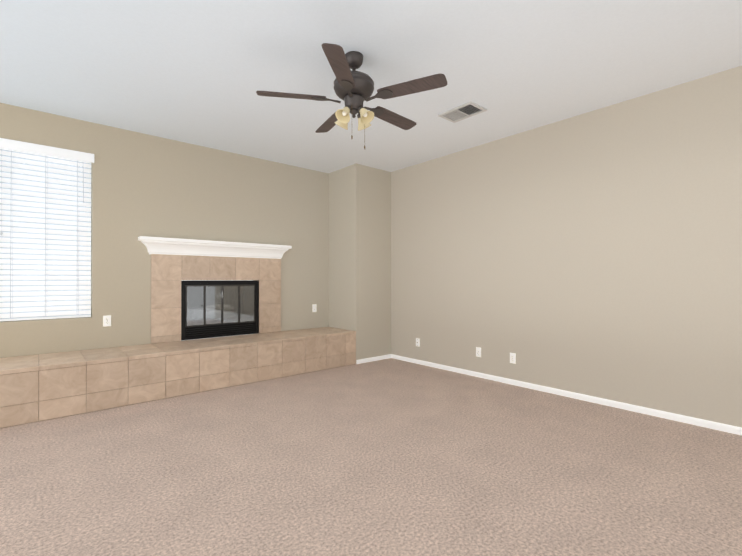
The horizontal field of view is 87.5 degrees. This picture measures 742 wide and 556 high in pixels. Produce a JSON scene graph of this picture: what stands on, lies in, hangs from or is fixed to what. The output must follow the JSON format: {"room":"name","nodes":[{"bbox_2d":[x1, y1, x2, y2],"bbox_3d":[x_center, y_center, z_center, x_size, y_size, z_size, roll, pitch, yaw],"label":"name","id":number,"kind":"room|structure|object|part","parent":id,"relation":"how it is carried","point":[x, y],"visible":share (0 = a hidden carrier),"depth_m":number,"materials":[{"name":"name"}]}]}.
{"room":"living room","nodes":[
{"label":"living room","id":0,"kind":"room"},
{"bbox_2d":[0,103,328,357],"bbox_3d":[-2.354,-0.200,4.418,4.402,2.740,0.160,0,0,-41],"label":"wall","id":1,"kind":"structure","parent":0,"point":[142,184],"depth_m":4.28,"materials":[{"name":"paint"}]},
{"bbox_2d":[0,148,90,320],"bbox_3d":[-3.144,-0.423,3.744,0.721,1.640,0.130,0,0,-41],"label":"window blind","id":2,"kind":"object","parent":1,"relation":"in","point":[23,218],"depth_m":3.70,"materials":[{"name":"white plastic"}]},
{"bbox_2d":[0,149,2,235],"bbox_3d":[-3.325,-0.772,3.489,0.018,0.785,0.017,0,0,-41],"label":"blind cord","id":3,"kind":"object","parent":2,"relation":"attached to","point":[1,232],"depth_m":3.49,"materials":[{"name":"white fabric"}]},
{"bbox_2d":[10,150,12,317],"bbox_3d":[-3.273,-0.404,3.533,0.016,1.530,0.006,0,0,-41],"label":"blind cord","id":4,"kind":"object","parent":2,"relation":"attached to","point":[11,150],"depth_m":3.53,"materials":[{"name":"white fabric"}]},
{"bbox_2d":[45,155,47,315],"bbox_3d":[-3.091,-0.403,3.690,0.016,1.530,0.006,0,0,-41],"label":"blind cord","id":5,"kind":"object","parent":2,"relation":"attached to","point":[45,155],"depth_m":3.69,"materials":[{"name":"white fabric"}]},
{"bbox_2d":[77,160,83,314],"bbox_3d":[-2.893,-0.402,3.861,0.056,1.530,0.012,0,0,-35],"label":"blind cord","id":6,"kind":"object","parent":2,"relation":"attached to","point":[77,160],"depth_m":3.84,"materials":[{"name":"white fabric"}]},
{"bbox_2d":[0,138,93,162],"bbox_3d":[-3.080,-1.208,3.676,0.747,0.088,0.021,0,0,-41],"label":"blind valance","id":7,"kind":"object","parent":1,"relation":"attached to","point":[41,149],"visible":1,"depth_m":3.67,"materials":[{"name":"white"}]},
{"bbox_2d":[103,315,110,326],"bbox_3d":[-2.716,0.443,3.992,0.070,0.114,0.006,0,0,-41],"label":"outlet","id":8,"kind":"object","parent":1,"relation":"attached to","point":[107,320],"visible":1,"depth_m":3.99,"materials":[{"name":"white plastic"}]},
{"bbox_2d":[312,304,316,311],"bbox_3d":[-0.819,0.439,5.627,0.070,0.114,0.006,0,0,-41],"label":"outlet","id":9,"kind":"object","parent":1,"relation":"attached to","point":[314,307],"visible":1,"depth_m":5.62,"materials":[{"name":"white plastic"}]},
{"bbox_2d":[329,164,390,359],"bbox_3d":[-0.221,-0.193,5.819,0.658,2.740,0.822,0,0,-41],"label":"wall","id":10,"kind":"structure","parent":0,"point":[359,249],"depth_m":5.51,"materials":[{"name":"paint"}]},
{"bbox_2d":[356,354,390,363],"bbox_3d":[0.052,1.147,5.498,0.655,0.056,0.012,0,0,-41],"label":"baseboard","id":11,"kind":"structure","parent":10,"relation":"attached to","point":[365,360],"depth_m":5.47,"materials":[{"name":"white wood"}]},
{"bbox_2d":[0,358,741,555],"bbox_3d":[0.183,1.210,2.095,5.220,0.100,6.982,0,0,-41],"label":"floor","id":12,"kind":"structure","parent":0,"point":[390,457],"depth_m":2.28,"materials":[{"name":"beige carpet"}]},
{"bbox_2d":[0,236,355,427],"bbox_3d":[-2.161,0.364,4.314,4.236,1.612,1.086,0,0,-41],"label":"fireplace","id":13,"kind":"object","parent":12,"relation":"on","point":[229,290],"visible":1,"depth_m":4.32,"materials":[{"name":"beige tile"}]},
{"bbox_2d":[138,236,291,259],"bbox_3d":[-1.792,-0.348,4.716,1.790,0.184,0.120,0,0,-41],"label":"mantel shelf","id":14,"kind":"object","parent":13,"relation":"attached to","point":[163,247],"depth_m":4.62,"materials":[{"name":"white wood"}]},
{"bbox_3d":[-1.822,0.327,4.750,0.815,0.454,0.004,0,0,-41],"label":"firebox door glass","id":15,"kind":"part","parent":13,"relation":"part of","materials":[{"name":"clear glass"}]},
{"bbox_2d":[0,0,741,172],"bbox_3d":[0.183,-1.630,2.108,5.220,0.100,6.982,0,0,-41],"label":"ceiling","id":16,"kind":"structure","parent":0,"point":[198,72],"depth_m":2.85,"materials":[{"name":"paint"}]},
{"bbox_2d":[256,43,446,148],"bbox_3d":[-0.102,-1.241,2.793,1.260,0.669,1.286,0,0,-41],"label":"fan","id":17,"kind":"object","parent":16,"relation":"hanging from","point":[353,89],"visible":1,"depth_m":2.67,"materials":[{"name":"brown wood"}]},
{"bbox_3d":[-0.121,-1.357,2.758,0.288,0.439,0.288,0,0,-41],"label":"motor","id":18,"kind":"part","parent":17,"relation":"part of","materials":[{"name":"brown metal"}]},
{"bbox_2d":[438,101,486,122],"bbox_3d":[0.863,-1.566,3.673,0.255,0.013,0.375,0,0,-41],"label":"ceiling vent","id":19,"kind":"object","parent":16,"relation":"in","point":[463,111],"visible":0.98,"depth_m":3.66,"materials":[{"name":"grey metal"}]},
{"bbox_2d":[391,66,741,426],"bbox_3d":[2.099,-0.203,3.753,0.160,2.740,6.982,0,0,-41],"label":"wall","id":20,"kind":"structure","parent":0,"point":[596,253],"depth_m":3.63,"materials":[{"name":"paint"}]},
{"bbox_2d":[416,338,419,346],"bbox_3d":[0.640,0.882,5.314,0.005,0.114,0.070,0,0,-41],"label":"outlet","id":21,"kind":"object","parent":20,"relation":"attached to","point":[418,341],"visible":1,"depth_m":5.30,"materials":[{"name":"white plastic"}]},
{"bbox_2d":[476,347,480,356],"bbox_3d":[1.269,0.876,4.582,0.006,0.114,0.070,0,0,-41],"label":"outlet","id":22,"kind":"object","parent":20,"relation":"attached to","point":[478,351],"visible":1,"depth_m":4.58,"materials":[{"name":"white plastic"}]},
{"bbox_2d":[510,353,515,363],"bbox_3d":[1.553,0.880,4.253,0.006,0.114,0.070,0,0,-41],"label":"outlet","id":23,"kind":"object","parent":20,"relation":"attached to","point":[513,356],"visible":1,"depth_m":4.24,"materials":[{"name":"white plastic"}]},
{"bbox_2d":[391,354,741,434],"bbox_3d":[2.254,1.138,3.434,0.012,0.056,5.986,0,0,-41],"label":"baseboard","id":24,"kind":"structure","parent":20,"relation":"attached to","point":[680,418],"depth_m":3.62,"materials":[{"name":"white wood"}]}
]}

